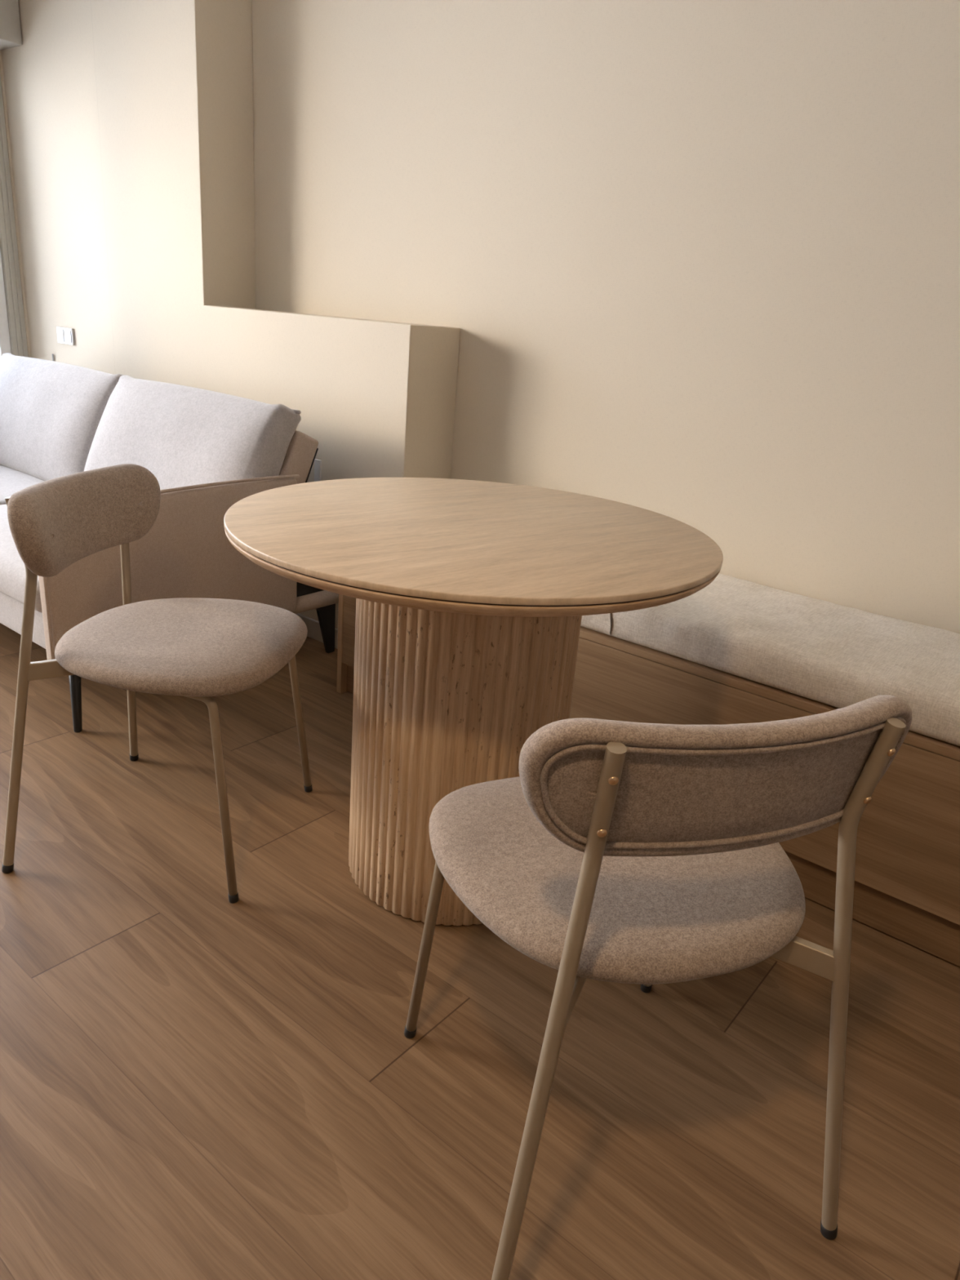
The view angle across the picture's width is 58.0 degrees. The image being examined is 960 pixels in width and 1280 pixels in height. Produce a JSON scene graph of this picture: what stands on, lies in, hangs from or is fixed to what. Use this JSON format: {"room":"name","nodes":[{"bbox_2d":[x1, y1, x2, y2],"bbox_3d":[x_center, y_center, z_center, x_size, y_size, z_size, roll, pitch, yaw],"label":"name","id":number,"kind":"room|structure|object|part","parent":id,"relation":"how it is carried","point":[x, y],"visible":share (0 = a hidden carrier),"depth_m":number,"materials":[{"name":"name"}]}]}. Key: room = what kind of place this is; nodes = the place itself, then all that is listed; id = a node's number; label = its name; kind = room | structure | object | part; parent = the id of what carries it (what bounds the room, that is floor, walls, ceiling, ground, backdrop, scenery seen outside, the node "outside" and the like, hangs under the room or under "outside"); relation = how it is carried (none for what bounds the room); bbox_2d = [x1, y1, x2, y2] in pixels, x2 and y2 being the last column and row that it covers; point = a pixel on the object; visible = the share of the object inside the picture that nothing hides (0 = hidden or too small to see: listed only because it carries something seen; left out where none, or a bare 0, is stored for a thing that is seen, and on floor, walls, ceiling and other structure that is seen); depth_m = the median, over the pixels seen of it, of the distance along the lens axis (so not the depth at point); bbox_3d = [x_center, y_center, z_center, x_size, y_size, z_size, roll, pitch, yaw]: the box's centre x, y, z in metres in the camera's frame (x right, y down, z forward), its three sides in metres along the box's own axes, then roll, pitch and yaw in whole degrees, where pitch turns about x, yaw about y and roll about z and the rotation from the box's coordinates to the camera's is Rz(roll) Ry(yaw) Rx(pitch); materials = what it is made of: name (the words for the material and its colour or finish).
{"room":"dining room","nodes":[
{"label":"dining room","id":0,"kind":"room"},
{"bbox_2d":[0,0,460,628],"bbox_3d":[-1.113,-1.447,3.235,2.577,2.500,0.223,20,25,35],"label":"wall","id":1,"kind":"structure","parent":0,"point":[131,126],"depth_m":3.04,"materials":[{"name":"beige paint"}]},
{"bbox_2d":[0,50,31,357],"bbox_3d":[-3.458,-1.250,2.182,0.250,2.500,4.377,20,25,35],"label":"wall window","id":2,"kind":"structure","parent":1,"relation":"in","point":[1,61],"depth_m":3.68,"materials":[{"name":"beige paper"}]},
{"bbox_2d":[0,0,28,359],"bbox_3d":[-3.306,-1.397,2.007,0.283,2.080,4.373,20,25,35],"label":"curtain","id":3,"kind":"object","parent":2,"relation":"attached to","point":[13,340],"depth_m":3.71,"materials":[{"name":"beige fabric"}]},
{"bbox_3d":[-2.316,-1.560,3.421,0.040,1.455,0.798,20,25,35],"label":"sash","id":4,"kind":"part","parent":3,"relation":"part of","materials":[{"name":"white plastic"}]},
{"bbox_2d":[56,326,75,345],"bbox_3d":[-1.756,-1.288,3.666,0.130,0.066,0.012,20,25,35],"label":"light switch","id":5,"kind":"object","parent":1,"relation":"attached to","point":[64,335],"visible":1,"depth_m":3.65,"materials":[{"name":"white plastic"}]},
{"bbox_2d":[296,613,337,648],"bbox_3d":[-1.185,-0.250,3.498,2.327,0.070,0.012,20,25,35],"label":"baseboard","id":6,"kind":"structure","parent":1,"relation":"attached to","point":[313,628],"depth_m":3.05,"materials":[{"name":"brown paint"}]},
{"bbox_2d":[0,622,959,1279],"bbox_3d":[-1.560,0.636,1.304,6.450,0.120,4.900,20,25,35],"label":"floor","id":7,"kind":"structure","parent":0,"point":[196,1084],"depth_m":1.37,"materials":[{"name":"brown wood"}]},
{"bbox_2d":[1,463,312,903],"bbox_3d":[-0.639,0.059,1.800,0.510,0.760,0.505,7,20,7],"label":"dining chair","id":8,"kind":"object","parent":7,"relation":"on","point":[196,648],"visible":1,"depth_m":1.68,"materials":[{"name":"fabric"}]},
{"bbox_3d":[-0.885,0.100,1.645,0.122,0.744,0.035,-15,28,-42],"label":"leg","id":9,"kind":"part","parent":8,"relation":"part of","materials":[{"name":"beige metal"}]},
{"bbox_3d":[-0.786,-0.243,1.716,0.101,0.160,0.470,7,20,7],"label":"backrest","id":10,"kind":"part","parent":8,"relation":"part of","materials":[{"name":"fabric"}]},
{"bbox_3d":[-0.826,-0.030,2.010,0.035,0.744,0.122,-7,23,-28],"label":"leg","id":11,"kind":"part","parent":8,"relation":"part of","materials":[{"name":"beige metal"}]},
{"bbox_3d":[-0.606,-0.001,1.774,0.454,0.046,0.489,7,20,7],"label":"seat","id":12,"kind":"part","parent":8,"relation":"part of","materials":[{"name":"fabric"}]},
{"bbox_3d":[-0.630,0.272,1.699,0.380,0.424,0.029,13,22,21],"label":"leg","id":13,"kind":"part","parent":8,"relation":"part of","materials":[{"name":"beige metal"}]},
{"bbox_3d":[-0.580,0.163,2.004,0.380,0.424,0.029,2,21,-8],"label":"leg","id":14,"kind":"part","parent":8,"relation":"part of","materials":[{"name":"beige metal"}]},
{"bbox_2d":[0,352,338,732],"bbox_3d":[-1.453,-0.484,2.975,1.895,0.829,0.996,20,25,35],"label":"sofa","id":15,"kind":"object","parent":7,"relation":"on","point":[207,451],"visible":0.61,"depth_m":2.59,"materials":[{"name":"white fabric"}]},
{"bbox_2d":[0,504,42,613],"bbox_3d":[-1.196,-0.305,2.638,0.859,0.114,0.720,20,25,35],"label":"seat cushion","id":16,"kind":"object","parent":15,"relation":"on","point":[12,568],"depth_m":2.24,"materials":[{"name":"white fabric"}]},
{"bbox_2d":[0,465,44,505],"bbox_3d":[-1.873,-0.546,3.135,0.872,0.114,0.720,20,25,35],"label":"seat cushion","id":17,"kind":"object","parent":15,"relation":"on","point":[13,478],"depth_m":3.13,"materials":[{"name":"white fabric"}]},
{"bbox_3d":[-1.524,-0.332,2.952,1.747,0.110,0.740,20,25,35],"label":"seat","id":18,"kind":"part","parent":15,"relation":"part of","materials":[{"name":"white fabric"}]},
{"bbox_2d":[0,352,124,480],"bbox_3d":[-1.647,-0.833,3.297,0.889,0.430,0.278,20,25,35],"label":"cushion","id":19,"kind":"object","parent":15,"relation":"on","point":[51,411],"depth_m":3.14,"materials":[{"name":"white fabric"}]},
{"bbox_3d":[-1.058,0.133,2.271,0.033,0.226,0.037,20,25,35],"label":"leg","id":20,"kind":"part","parent":15,"relation":"part of","materials":[{"name":"black metal"}]},
{"bbox_3d":[-0.813,-0.207,2.381,0.074,0.424,0.767,20,25,35],"label":"arm","id":21,"kind":"part","parent":15,"relation":"part of"},
{"bbox_2d":[84,374,301,489],"bbox_3d":[-0.966,-0.591,2.798,0.878,0.430,0.278,20,25,35],"label":"cushion","id":22,"kind":"object","parent":15,"relation":"on","point":[185,436],"depth_m":2.66,"materials":[{"name":"white fabric"}]},
{"bbox_3d":[-1.277,-0.631,3.130,1.763,0.476,0.275,20,25,35],"label":"frame","id":23,"kind":"part","parent":15,"relation":"part of","materials":[{"name":"brown wood"}]},
{"bbox_3d":[-0.563,-0.249,2.771,0.012,0.230,0.238,20,25,35],"label":"folding plate","id":24,"kind":"part","parent":15,"relation":"part of","materials":[{"name":"black metal"}]},
{"bbox_3d":[-0.555,-0.123,2.810,0.052,0.053,0.250,20,25,35],"label":"rail","id":25,"kind":"part","parent":15,"relation":"part of","materials":[{"name":"brown wood"}]},
{"bbox_3d":[-0.531,-0.037,2.904,0.014,0.185,0.108,20,25,35],"label":"leg","id":26,"kind":"part","parent":15,"relation":"part of","materials":[{"name":"black metal"}]},
{"bbox_2d":[223,477,723,925],"bbox_3d":[-0.037,0.130,1.748,0.904,0.747,0.904,-2,22,-19],"label":"round table","id":27,"kind":"object","parent":7,"relation":"on","point":[473,597],"visible":0.83,"depth_m":1.54,"materials":[{"name":"wood"}]},
{"bbox_2d":[336,594,959,966],"bbox_3d":[0.833,0.295,1.948,2.862,0.441,0.478,20,25,35],"label":"storage bench","id":28,"kind":"object","parent":7,"relation":"on","point":[907,882],"visible":0.38,"depth_m":1.76,"materials":[{"name":"brown wood"}]},
{"bbox_3d":[-0.268,-0.089,2.760,0.019,0.423,0.476,20,25,35],"label":"panel","id":29,"kind":"part","parent":28,"relation":"part of","materials":[{"name":"brown wood"}]},
{"bbox_2d":[580,573,959,746],"bbox_3d":[0.851,0.045,1.850,2.842,0.095,0.473,20,25,35],"label":"bench cushion","id":30,"kind":"object","parent":28,"relation":"on","point":[826,652],"visible":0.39,"depth_m":1.82,"materials":[{"name":"fabric"}]},
{"bbox_2d":[404,694,912,1279],"bbox_3d":[0.190,0.363,1.166,0.505,0.760,0.510,-2,22,-19],"label":"dining chair","id":31,"kind":"object","parent":7,"relation":"on","point":[646,855],"visible":1,"depth_m":0.96,"materials":[{"name":"fabric"}]},
{"bbox_3d":[0.007,0.506,1.212,0.029,0.424,0.380,-9,25,-33],"label":"leg","id":32,"kind":"part","parent":31,"relation":"part of","materials":[{"name":"beige metal"}]},
{"bbox_3d":[0.073,0.453,0.911,0.035,0.744,0.122,18,24,31],"label":"leg","id":33,"kind":"part","parent":31,"relation":"part of","materials":[{"name":"beige metal"}]},
{"bbox_3d":[0.186,0.290,1.167,0.489,0.046,0.454,-2,22,-19],"label":"seat","id":34,"kind":"part","parent":31,"relation":"part of","materials":[{"name":"fabric"}]},
{"bbox_3d":[0.267,0.145,0.909,0.470,0.160,0.101,-2,22,-19],"label":"backrest","id":35,"kind":"part","parent":31,"relation":"part of","materials":[{"name":"fabric"}]},
{"bbox_3d":[0.444,0.437,1.036,0.122,0.744,0.035,11,21,16],"label":"leg","id":36,"kind":"part","parent":31,"relation":"part of","materials":[{"name":"beige metal"}]},
{"bbox_2d":[252,0,959,634],"bbox_3d":[0.268,-1.039,2.446,5.840,2.500,0.150,20,25,35],"label":"wall","id":37,"kind":"structure","parent":0,"point":[695,264],"depth_m":2.19,"materials":[{"name":"beige paint"}]}
]}

